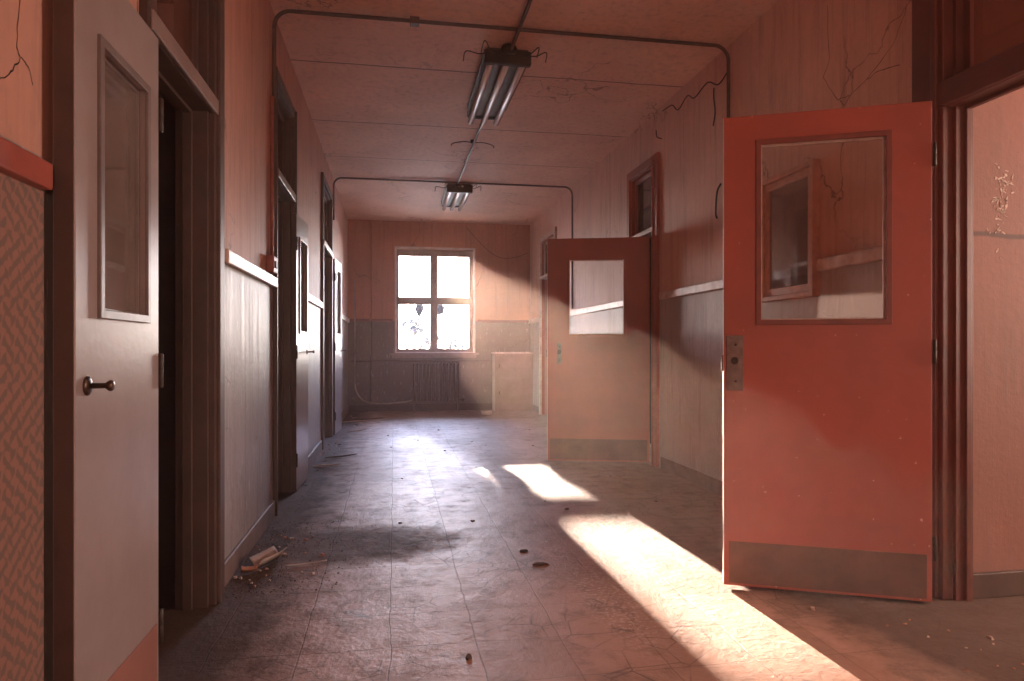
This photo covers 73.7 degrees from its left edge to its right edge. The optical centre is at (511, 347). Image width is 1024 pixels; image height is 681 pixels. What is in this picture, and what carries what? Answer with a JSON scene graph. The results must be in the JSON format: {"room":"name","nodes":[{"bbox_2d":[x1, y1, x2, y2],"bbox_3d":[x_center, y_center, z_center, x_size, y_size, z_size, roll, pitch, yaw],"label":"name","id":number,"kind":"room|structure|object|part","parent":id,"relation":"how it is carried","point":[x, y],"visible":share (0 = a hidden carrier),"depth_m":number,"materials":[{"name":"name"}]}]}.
{"room":"abandoned building corridor","nodes":[
{"label":"abandoned building corridor","id":0,"kind":"room"},
{"bbox_2d":[158,91,174,567],"bbox_3d":[-2.842,-0.530,3.335,2.735,3.160,15.940,0,0,-10],"label":"wall","id":1,"kind":"structure","parent":0,"point":[166,140],"depth_m":3.27,"materials":[{"name":"black paint"}]},
{"bbox_2d":[0,0,347,680],"bbox_3d":[-1.429,-0.530,3.559,0.126,3.160,15.500,0,0,-10],"label":"wall","id":2,"kind":"structure","parent":0,"point":[248,23],"depth_m":1.51,"materials":[{"name":"paint"}]},
{"bbox_2d":[0,136,52,189],"bbox_3d":[-0.515,-0.364,-1.305,0.030,0.058,5.603,0,0,-10],"label":"rail","id":3,"kind":"object","parent":2,"relation":"attached to","point":[16,162],"visible":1,"depth_m":1.35,"materials":[{"name":"red wood"}]},
{"bbox_2d":[139,0,224,610],"bbox_3d":[-1.222,-0.355,2.470,0.162,2.810,0.925,0,0,-10],"label":"door frame","id":4,"kind":"structure","parent":2,"relation":"in","point":[190,34],"depth_m":2.75,"materials":[{"name":"brown paint"}]},
{"bbox_2d":[53,0,163,680],"bbox_3d":[-0.991,0.067,1.747,0.110,1.943,0.550,0,0,-10],"label":"glazed door","id":5,"kind":"structure","parent":4,"relation":"attached to","point":[108,112],"depth_m":1.62,"materials":[{"name":"grey paint"}]},
{"bbox_3d":[-0.923,0.085,1.540,0.046,0.025,0.025,0,0,-10],"label":"knob","id":6,"kind":"part","parent":5,"relation":"part of","materials":[{"name":"gold metal"}]},
{"bbox_3d":[-1.015,-0.400,1.748,0.004,0.614,0.284,0,0,-10],"label":"glass pane","id":7,"kind":"part","parent":5,"relation":"part of","materials":[{"name":"clear glass"}]},
{"bbox_3d":[-0.990,0.913,1.741,0.002,0.226,0.492,0,0,-10],"label":"kick plate","id":8,"kind":"part","parent":5,"relation":"part of","materials":[{"name":"metal"}]},
{"bbox_3d":[-1.226,-1.344,2.427,0.005,0.592,0.600,0,0,-10],"label":"transom pane","id":9,"kind":"part","parent":4,"relation":"part of","materials":[{"name":"clear glass"}]},
{"bbox_3d":[-1.226,-1.343,2.427,0.040,0.650,0.656,0,0,-10],"label":"transom sash","id":10,"kind":"part","parent":4,"relation":"part of","materials":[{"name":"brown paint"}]},
{"bbox_2d":[225,500,274,585],"bbox_3d":[-1.369,0.998,3.594,0.016,0.105,1.330,0,0,-10],"label":"baseboard","id":11,"kind":"structure","parent":2,"relation":"attached to","point":[240,552],"depth_m":3.46,"materials":[{"name":"paint"}]},
{"bbox_2d":[225,248,277,287],"bbox_3d":[-1.368,-0.406,3.630,0.030,0.063,1.280,0,0,-10],"label":"rail","id":12,"kind":"object","parent":2,"relation":"attached to","point":[232,259],"visible":0.8,"depth_m":3.43,"materials":[{"name":"paint"}]},
{"bbox_2d":[270,96,273,254],"bbox_3d":[-1.460,-0.990,4.157,0.021,1.080,0.022,0,0,-10],"label":"conduit","id":13,"kind":"object","parent":2,"relation":"attached to","point":[271,97],"visible":0.97,"depth_m":4.15,"materials":[{"name":"metal"}]},
{"bbox_2d":[266,255,277,273],"bbox_3d":[-1.439,-0.500,4.105,0.052,0.100,0.140,0,0,-10],"label":"switch box","id":14,"kind":"object","parent":2,"relation":"attached to","point":[271,260],"visible":0.99,"depth_m":4.04,"materials":[{"name":"metal"}]},
{"bbox_2d":[273,66,296,515],"bbox_3d":[-1.604,-0.355,4.680,0.162,2.810,0.870,0,0,-10],"label":"door frame","id":15,"kind":"structure","parent":2,"relation":"in","point":[285,114],"depth_m":4.95,"materials":[{"name":"brown paint"}]},
{"bbox_3d":[-1.607,-1.397,4.629,0.005,0.485,0.630,0,0,-10],"label":"transom pane","id":16,"kind":"part","parent":15,"relation":"part of","materials":[{"name":"clear glass"}]},
{"bbox_3d":[-1.607,-1.397,4.629,0.040,0.543,0.686,0,0,-10],"label":"transom sash","id":17,"kind":"part","parent":15,"relation":"part of","materials":[{"name":"brown paint"}]},
{"bbox_2d":[291,213,314,490],"bbox_3d":[-1.593,0.029,5.212,0.107,2.018,0.506,0,0,-7],"label":"glazed door","id":18,"kind":"structure","parent":15,"relation":"attached to","point":[299,228],"depth_m":5.09,"materials":[{"name":"grey paint"}]},
{"bbox_3d":[-1.621,-0.465,5.236,0.004,0.674,0.274,0,0,-7],"label":"glass pane","id":19,"kind":"part","parent":18,"relation":"part of","materials":[{"name":"clear glass"}]},
{"bbox_2d":[308,440,321,468],"bbox_3d":[-1.794,0.998,6.058,0.016,0.105,1.950,0,0,-10],"label":"baseboard","id":20,"kind":"structure","parent":2,"relation":"attached to","point":[312,456],"depth_m":6.36,"materials":[{"name":"paint"}]},
{"bbox_2d":[308,293,322,308],"bbox_3d":[-1.824,-0.438,6.266,0.028,0.065,1.530,0,0,-10],"label":"rail","id":21,"kind":"object","parent":2,"relation":"attached to","point":[311,299],"visible":0.56,"depth_m":6.33,"materials":[{"name":"paint"}]},
{"bbox_2d":[321,172,332,449],"bbox_3d":[-2.111,-0.385,7.596,0.156,2.870,1.110,0,0,-10],"label":"door frame","id":22,"kind":"structure","parent":2,"relation":"in","point":[326,194],"depth_m":8.02,"materials":[{"name":"brown paint"}]},
{"bbox_3d":[-2.115,-1.430,7.570,0.005,0.540,0.860,0,0,-10],"label":"transom pane","id":23,"kind":"part","parent":22,"relation":"part of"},
{"bbox_3d":[-2.115,-1.429,7.571,0.040,0.598,0.916,0,0,-10],"label":"transom sash","id":24,"kind":"part","parent":22,"relation":"part of","materials":[{"name":"brown paint"}]},
{"bbox_2d":[333,259,345,434],"bbox_3d":[-2.148,-0.016,8.460,0.114,2.108,0.596,0,0,-7],"label":"glazed door","id":25,"kind":"structure","parent":22,"relation":"attached to","point":[337,267],"depth_m":8.38,"materials":[{"name":"grey paint"}]},
{"bbox_3d":[-2.175,-0.560,8.474,0.004,0.764,0.304,0,0,-7],"label":"glass pane","id":26,"kind":"part","parent":25,"relation":"part of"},
{"bbox_3d":[-2.174,-0.016,8.465,0.045,2.108,0.581,0,0,-7],"label":"door panel","id":27,"kind":"part","parent":25,"relation":"part of","materials":[{"name":"grey paint"}]},
{"bbox_2d":[342,406,348,420],"bbox_3d":[-2.422,0.998,9.689,0.016,0.105,3.080,0,0,-10],"label":"baseboard","id":28,"kind":"structure","parent":2,"relation":"attached to","point":[345,412],"depth_m":10.42,"materials":[{"name":"paint"}]},
{"bbox_2d":[342,314,349,322],"bbox_3d":[-2.470,-0.445,10.005,0.028,0.070,2.440,0,0,-10],"label":"rail","id":29,"kind":"object","parent":2,"relation":"attached to","point":[344,318],"visible":0.56,"depth_m":10.26,"materials":[{"name":"paint"}]},
{"bbox_2d":[348,219,529,405],"bbox_3d":[-1.232,-0.530,11.579,3.245,3.160,0.240,0,0,-10],"label":"wall","id":30,"kind":"structure","parent":0,"point":[502,286],"depth_m":11.42,"materials":[{"name":"paint"}]},
{"bbox_2d":[370,221,371,403],"bbox_3d":[-2.324,-0.583,11.248,0.030,3.015,0.032,0,0,-10],"label":"riser pipe","id":31,"kind":"object","parent":30,"relation":"attached to","point":[370,221],"visible":1,"depth_m":11.23,"materials":[{"name":"metal"}]},
{"bbox_2d":[354,279,411,403],"bbox_3d":[-2.115,-0.096,11.226,0.940,2.047,0.049,0,0,-5],"label":"curved pipe","id":32,"kind":"object","parent":30,"relation":"attached to","point":[354,279],"visible":1,"depth_m":11.17,"materials":[{"name":"metal"}]},
{"bbox_2d":[349,403,491,411],"bbox_3d":[-1.190,0.993,11.456,3.013,0.115,0.018,0,0,-10],"label":"baseboard","id":33,"kind":"structure","parent":30,"relation":"attached to","point":[462,406],"depth_m":11.38,"materials":[{"name":"brown paint"}]},
{"bbox_2d":[351,360,489,361],"bbox_3d":[-1.509,0.215,11.379,2.300,0.019,0.020,0,0,-10],"label":"pipe","id":34,"kind":"object","parent":30,"relation":"attached to","point":[366,360],"visible":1,"depth_m":11.33,"materials":[{"name":"grey metal"}]},
{"bbox_2d":[350,246,528,357],"bbox_3d":[-1.197,-0.760,11.494,3.045,1.850,0.210,0,0,-10],"label":"window","id":35,"kind":"structure","parent":30,"relation":"in","point":[433,300],"depth_m":11.50,"materials":[{"name":"paint"}]},
{"bbox_3d":[-1.636,-1.198,11.484,0.542,0.710,0.040,0,0,-10],"label":"sash","id":36,"kind":"part","parent":35,"relation":"part of","materials":[{"name":"glass"}]},
{"bbox_3d":[-1.636,-0.359,11.484,0.542,0.765,0.040,0,0,-10],"label":"sash","id":37,"kind":"part","parent":35,"relation":"part of","materials":[{"name":"glass"}]},
{"bbox_3d":[-1.300,0.123,11.443,1.485,0.083,0.145,0,0,-10],"label":"sill","id":38,"kind":"part","parent":35,"relation":"part of","materials":[{"name":"paint"}]},
{"bbox_3d":[-0.998,-1.198,11.594,0.549,0.710,0.040,0,0,-10],"label":"sash","id":39,"kind":"part","parent":35,"relation":"part of","materials":[{"name":"glass"}]},
{"bbox_3d":[-0.998,-0.359,11.594,0.549,0.765,0.040,0,0,-10],"label":"sash","id":40,"kind":"part","parent":35,"relation":"part of","materials":[{"name":"glass"}]},
{"bbox_2d":[269,0,777,224],"bbox_3d":[0.344,-2.185,3.885,8.800,0.150,15.940,0,0,-10],"label":"ceiling","id":41,"kind":"structure","parent":0,"point":[384,99],"depth_m":5.49,"materials":[{"name":"white paint"}]},
{"bbox_2d":[410,16,419,26],"bbox_3d":[-0.623,-2.087,4.368,0.060,0.044,0.060,0,0,-10],"label":"junction box","id":42,"kind":"object","parent":41,"relation":"attached to","point":[414,20],"visible":1,"depth_m":4.34,"materials":[{"name":"grey metal"}]},
{"bbox_2d":[333,177,572,308],"bbox_3d":[-0.701,-1.305,8.627,3.034,1.590,0.022,0,0,-10],"label":"conduit","id":43,"kind":"object","parent":41,"relation":"attached to","point":[336,179],"visible":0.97,"depth_m":8.68,"materials":[{"name":"grey metal"}]},
{"bbox_2d":[435,181,480,210],"bbox_3d":[-0.785,-2.049,9.300,0.596,0.118,1.384,0,0,-10],"label":"ceiling lamp","id":44,"kind":"object","parent":41,"relation":"attached to","point":[456,195],"visible":0.98,"depth_m":9.09,"materials":[{"name":"metal"}]},
{"bbox_2d":[441,183,470,205],"bbox_3d":[-0.775,-2.087,9.360,0.300,0.043,1.230,0,0,-10],"label":"tray","id":45,"kind":"object","parent":44,"relation":"on","point":[466,187],"depth_m":9.19,"materials":[{"name":"grey metal"}]},
{"bbox_2d":[451,139,493,147],"bbox_3d":[-0.397,-2.078,6.936,0.448,0.060,0.064,0,0,-10],"label":"ceiling hook","id":46,"kind":"object","parent":41,"relation":"attached to","point":[472,140],"visible":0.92,"depth_m":6.92,"materials":[{"name":"metal"}]},
{"bbox_2d":[457,0,532,183],"bbox_3d":[0.396,-2.069,2.377,0.036,0.027,12.550,0,0,-10],"label":"conduit","id":47,"kind":"object","parent":41,"relation":"attached to","point":[529,2],"visible":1,"depth_m":4.60,"materials":[{"name":"grey metal"}]},
{"bbox_2d":[272,9,729,117],"bbox_3d":[0.015,-1.306,4.478,3.036,1.591,0.024,0,0,-10],"label":"conduit","id":48,"kind":"object","parent":41,"relation":"attached to","point":[294,11],"visible":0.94,"depth_m":4.43,"materials":[{"name":"grey metal"}]},
{"bbox_2d":[662,72,726,111],"bbox_3d":[1.389,-1.965,5.323,0.041,0.179,1.182,0,0,-10],"label":"loose cable","id":49,"kind":"object","parent":48,"relation":"hanging from","point":[726,72],"visible":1,"depth_m":5.20,"materials":[{"name":"metal"}]},
{"bbox_2d":[713,88,715,125],"bbox_3d":[1.456,-1.744,4.919,0.014,0.274,0.070,0,0,7],"label":"loose cable","id":50,"kind":"object","parent":49,"relation":"hanging from","point":[713,88],"visible":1,"depth_m":4.91,"materials":[{"name":"metal"}]},
{"bbox_2d":[463,40,546,125],"bbox_3d":[-0.154,-2.049,5.411,0.596,0.118,1.504,0,0,-10],"label":"ceiling lamp","id":51,"kind":"object","parent":41,"relation":"attached to","point":[501,70],"visible":0.99,"depth_m":5.20,"materials":[{"name":"metal"}]},
{"bbox_2d":[467,47,528,116],"bbox_3d":[-0.143,-2.087,5.470,0.300,0.043,1.350,0,0,-10],"label":"housing","id":52,"kind":"object","parent":51,"relation":"on","point":[495,71],"depth_m":5.33,"materials":[{"name":"grey metal"}]},
{"bbox_2d":[158,410,1023,680],"bbox_3d":[0.344,1.125,3.885,8.800,0.150,15.940,0,0,-10],"label":"floor","id":53,"kind":"structure","parent":0,"point":[631,588],"depth_m":2.89,"materials":[{"name":"tile"}]},
{"bbox_2d":[241,564,256,572],"bbox_3d":[-1.225,1.032,3.183,0.071,0.029,0.051,0,0,-21],"label":"flake","id":54,"kind":"object","parent":53,"relation":"on","point":[248,569],"visible":1,"depth_m":3.19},
{"bbox_2d":[249,546,286,567],"bbox_3d":[-1.182,1.019,3.317,0.087,0.057,0.200,0,0,14],"label":"paper scrap","id":55,"kind":"object","parent":53,"relation":"on","point":[267,556],"visible":0.98,"depth_m":3.31,"materials":[{"name":"beige paper"}]},
{"bbox_2d":[223,414,375,597],"bbox_3d":[-1.588,1.047,6.991,0.737,0.005,8.289,0,0,-10],"label":"grit","id":56,"kind":"object","parent":53,"relation":"on","point":[348,414],"visible":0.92,"depth_m":3.47,"materials":[{"name":"beige gravel"}]},
{"bbox_2d":[284,559,326,565],"bbox_3d":[-0.996,1.039,3.299,0.200,0.011,0.014,0,0,-24],"label":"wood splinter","id":57,"kind":"object","parent":53,"relation":"on","point":[326,559],"visible":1,"depth_m":3.29,"materials":[{"name":"brown wood"}]},
{"bbox_2d":[312,463,341,466],"bbox_3d":[-1.627,1.031,6.014,0.261,0.028,0.031,0,0,4],"label":"wood splinter","id":58,"kind":"object","parent":53,"relation":"on","point":[340,463],"visible":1,"depth_m":6.01,"materials":[{"name":"paint"}]},
{"bbox_2d":[325,454,354,457],"bbox_3d":[-1.635,1.031,6.520,0.301,0.028,0.031,0,0,-16],"label":"wood splinter","id":59,"kind":"object","parent":53,"relation":"on","point":[349,454],"visible":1,"depth_m":6.51,"materials":[{"name":"wood"}]},
{"bbox_2d":[344,419,373,421],"bbox_3d":[-2.199,1.031,9.670,0.500,0.028,0.031,0,0,-20],"label":"wood splinter","id":60,"kind":"object","parent":53,"relation":"on","point":[369,419],"visible":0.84,"depth_m":9.67,"materials":[{"name":"paint"}]},
{"bbox_2d":[413,362,463,411],"bbox_3d":[-1.215,0.645,11.318,0.851,0.810,0.142,0,0,-10],"label":"radiator","id":61,"kind":"object","parent":53,"relation":"on","point":[417,363],"visible":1,"depth_m":11.26,"materials":[{"name":"metal"}]},
{"bbox_2d":[465,653,471,660],"bbox_3d":[-0.146,1.044,2.311,0.021,0.011,0.038,0,0,16],"label":"lump","id":62,"kind":"object","parent":53,"relation":"on","point":[468,656],"visible":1,"depth_m":2.31,"materials":[{"name":"brown stone"}]},
{"bbox_2d":[481,411,491,414],"bbox_3d":[-0.397,1.013,10.638,0.160,0.068,0.072,0,0,-27],"label":"paper scrap","id":63,"kind":"object","parent":53,"relation":"on","point":[482,412],"visible":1,"depth_m":10.62,"materials":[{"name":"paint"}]},
{"bbox_2d":[491,352,533,411],"bbox_3d":[0.007,0.559,11.474,0.660,0.982,0.383,0,0,-10],"label":"base cabinet","id":64,"kind":"object","parent":53,"relation":"on","point":[512,372],"visible":1,"depth_m":11.30,"materials":[{"name":"wood"}]},
{"bbox_3d":[0.038,0.292,11.305,0.605,0.365,0.015,0,0,-10],"label":"panel","id":65,"kind":"part","parent":64,"relation":"part of","materials":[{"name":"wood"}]},
{"bbox_3d":[0.038,0.743,11.305,0.605,0.495,0.015,0,0,-10],"label":"panel","id":66,"kind":"part","parent":64,"relation":"part of","materials":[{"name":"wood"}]},
{"bbox_2d":[519,549,527,552],"bbox_3d":[0.061,1.045,3.518,0.055,0.009,0.044,0,0,-35],"label":"lump","id":67,"kind":"object","parent":53,"relation":"on","point":[521,550],"visible":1,"depth_m":3.51,"materials":[{"name":"brown"}]},
{"bbox_2d":[533,562,548,565],"bbox_3d":[0.137,1.045,3.308,0.086,0.009,0.042,0,0,-12],"label":"lump","id":68,"kind":"object","parent":53,"relation":"on","point":[536,563],"visible":1,"depth_m":3.30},
{"bbox_2d":[650,238,650,432],"bbox_3d":[3.290,-0.530,4.394,3.220,3.160,15.940,0,0,-10],"label":"wall","id":69,"kind":"structure","parent":0,"point":[650,238],"depth_m":8.41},
{"bbox_2d":[530,0,911,480],"bbox_3d":[1.667,-0.530,4.094,0.081,3.160,15.500,0,0,-10],"label":"wall","id":70,"kind":"structure","parent":0,"point":[799,55],"depth_m":4.88,"materials":[{"name":"paint"}]},
{"bbox_2d":[529,318,538,323],"bbox_3d":[0.366,-0.452,11.307,0.028,0.067,0.840,0,0,-10],"label":"rail","id":71,"kind":"object","parent":70,"relation":"attached to","point":[535,320],"visible":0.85,"depth_m":11.22,"materials":[{"name":"paint"}]},
{"bbox_2d":[533,405,538,412],"bbox_3d":[0.372,0.998,11.309,0.016,0.105,0.840,0,0,-10],"label":"baseboard","id":72,"kind":"structure","parent":70,"relation":"attached to","point":[535,408],"depth_m":11.19,"materials":[{"name":"paint"}]},
{"bbox_2d":[539,227,556,414],"bbox_3d":[0.571,-0.345,10.333,0.116,2.790,1.110,0,0,-10],"label":"door frame","id":73,"kind":"structure","parent":70,"relation":"in","point":[552,234],"depth_m":10.77,"materials":[{"name":"paint"}]},
{"bbox_3d":[0.608,-0.018,10.339,0.039,2.115,0.882,0,0,-10],"label":"closed panel","id":74,"kind":"part","parent":73,"relation":"part of","materials":[{"name":"orange paint"}]},
{"bbox_3d":[0.599,-1.384,10.338,0.040,0.528,0.886,0,0,-10],"label":"transom sash","id":75,"kind":"part","parent":73,"relation":"part of","materials":[{"name":"paint"}]},
{"bbox_2d":[570,300,622,315],"bbox_3d":[0.886,-0.452,8.297,0.028,0.067,2.950,0,0,-10],"label":"rail","id":76,"kind":"object","parent":70,"relation":"attached to","point":[617,304],"visible":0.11,"depth_m":7.70,"materials":[{"name":"paint"}]},
{"bbox_2d":[627,152,659,467],"bbox_3d":[1.249,-0.335,6.391,0.122,2.770,0.790,0,0,-10],"label":"door frame","id":77,"kind":"structure","parent":70,"relation":"in","point":[643,182],"depth_m":6.07,"materials":[{"name":"orange paint"}]},
{"bbox_2d":[546,237,650,461],"bbox_3d":[0.790,0.014,6.255,0.955,2.048,0.119,0,0,7],"label":"glazed door","id":78,"kind":"structure","parent":77,"relation":"attached to","point":[598,385],"depth_m":6.26,"materials":[{"name":"orange paint"}]},
{"bbox_3d":[0.436,0.050,6.302,0.045,0.190,0.006,0,0,7],"label":"lock plate","id":79,"kind":"part","parent":78,"relation":"part of","materials":[{"name":"metal"}]},
{"bbox_3d":[0.789,0.930,6.260,0.888,0.191,0.003,0,0,7],"label":"kick plate","id":80,"kind":"part","parent":78,"relation":"part of","materials":[{"name":"metal"}]},
{"bbox_3d":[1.276,-1.354,6.421,0.040,0.548,0.576,0,0,-10],"label":"transom sash","id":81,"kind":"part","parent":77,"relation":"part of","materials":[{"name":"orange paint"}]},
{"bbox_3d":[1.276,-1.355,6.421,0.005,0.490,0.520,0,0,-10],"label":"transom pane","id":82,"kind":"part","parent":77,"relation":"part of","materials":[{"name":"clear glass"}]},
{"bbox_2d":[659,279,722,299],"bbox_3d":[1.435,-0.452,5.114,0.030,0.067,1.690,0,0,-10],"label":"rail","id":83,"kind":"object","parent":70,"relation":"attached to","point":[717,284],"visible":0.66,"depth_m":5.27,"materials":[{"name":"paint"}]},
{"bbox_2d":[660,457,722,496],"bbox_3d":[1.550,0.998,4.489,0.016,0.105,2.960,0,0,-10],"label":"baseboard","id":84,"kind":"structure","parent":70,"relation":"attached to","point":[712,484],"depth_m":5.29,"materials":[{"name":"paint"}]},
{"bbox_2d":[715,183,721,218],"bbox_3d":[1.469,-1.050,4.875,0.032,0.246,0.063,0,0,-16],"label":"loose cable","id":85,"kind":"object","parent":70,"relation":"attached to","point":[720,184],"visible":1,"depth_m":4.88,"materials":[{"name":"metal"}]},
{"bbox_2d":[762,158,819,301],"bbox_3d":[1.617,-0.660,4.004,0.050,0.750,0.550,0,0,-10],"label":"window","id":86,"kind":"structure","parent":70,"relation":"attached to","point":[791,197],"depth_m":3.97,"materials":[{"name":"painted wood"},{"name":"glass"}]},
{"bbox_3d":[1.627,-0.660,4.005,0.030,0.692,0.492,0,0,-10],"label":"frame","id":87,"kind":"part","parent":86,"relation":"part of","materials":[{"name":"brown wood"}]},
{"bbox_3d":[1.622,-0.660,4.005,0.003,0.608,0.408,0,0,-10],"label":"glass","id":88,"kind":"part","parent":86,"relation":"part of","materials":[{"name":"clear glass"}]},
{"bbox_2d":[721,101,936,601],"bbox_3d":[1.330,0.014,2.913,0.840,2.048,0.065,0,0,15],"label":"glazed door","id":89,"kind":"structure","parent":70,"relation":"in","point":[827,422],"depth_m":2.88,"materials":[{"name":"red paint"}]},
{"bbox_3d":[0.973,0.065,2.983,0.070,0.240,0.006,0,0,15],"label":"lock plate","id":90,"kind":"part","parent":89,"relation":"part of","materials":[{"name":"metal"}]},
{"bbox_3d":[1.323,0.935,2.891,0.773,0.181,0.003,0,0,15],"label":"kick plate","id":91,"kind":"part","parent":89,"relation":"part of","materials":[{"name":"metal"}]},
{"bbox_2d":[817,246,881,270],"bbox_3d":[1.733,-0.452,3.390,0.030,0.067,0.690,0,0,-10],"label":"rail","id":92,"kind":"object","parent":70,"relation":"attached to","point":[874,254],"visible":0.56,"depth_m":3.45,"materials":[{"name":"paint"}]},
{"bbox_2d":[912,0,1023,601],"bbox_3d":[1.968,-0.355,2.167,0.144,2.810,1.740,0,0,-10],"label":"door frame","id":93,"kind":"structure","parent":70,"relation":"in","point":[967,55],"depth_m":2.84,"materials":[{"name":"red paint"}]},
{"bbox_3d":[1.929,-0.355,2.160,0.064,2.810,1.740,0,0,-10],"label":"casing","id":94,"kind":"part","parent":93,"relation":"part of","materials":[{"name":"red paint"}]},
{"bbox_3d":[2.014,-1.389,2.149,0.040,0.558,1.406,0,0,-10],"label":"transom sash","id":95,"kind":"part","parent":93,"relation":"part of","materials":[{"name":"red paint"}]},
{"bbox_3d":[2.014,-1.390,2.149,0.005,0.500,1.350,0,0,-10],"label":"transom pane","id":96,"kind":"part","parent":93,"relation":"part of","materials":[{"name":"clear glass"}]},
{"bbox_2d":[973,87,1023,572],"bbox_3d":[3.397,-0.530,3.187,3.020,3.160,0.116,0,0,-10],"label":"wall","id":97,"kind":"structure","parent":0,"point":[998,123],"depth_m":2.90,"materials":[{"name":"red paint"}]},
{"bbox_2d":[973,569,1023,598],"bbox_3d":[3.409,0.998,3.120,3.019,0.105,0.022,0,0,-10],"label":"baseboard","id":98,"kind":"structure","parent":97,"relation":"attached to","point":[992,584],"depth_m":2.87,"materials":[{"name":"brown paint"}]},
{"label":"outside","id":99,"kind":"structure","parent":0,"visible":0},
{"bbox_3d":[-7.814,2.350,45.230,60.000,0.200,68.200,0,0,-10],"label":"ground","id":100,"kind":"structure","parent":99,"visible":0},
{"bbox_2d":[400,315,443,348],"bbox_3d":[-3.131,0.542,23.835,1.509,3.433,1.561,0,0,-10],"label":"tree","id":101,"kind":"object","parent":100,"relation":"on","point":[415,330],"visible":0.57,"depth_m":23.78,"materials":[{"name":"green plant"}]},
{"bbox_2d":[399,297,462,316],"bbox_3d":[-3.574,-0.143,15.650,4.917,4.798,1.782,0,0,-10],"label":"tree","id":102,"kind":"object","parent":100,"relation":"on","point":[419,309],"visible":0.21,"depth_m":15.86,"materials":[{"name":"green plant"}]},
{"bbox_2d":[438,334,468,348],"bbox_3d":[-2.303,0.829,27.009,1.455,2.863,1.629,0,0,-10],"label":"tree","id":103,"kind":"object","parent":100,"relation":"on","point":[455,338],"visible":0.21,"depth_m":26.95,"materials":[{"name":"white plant"}]}
]}

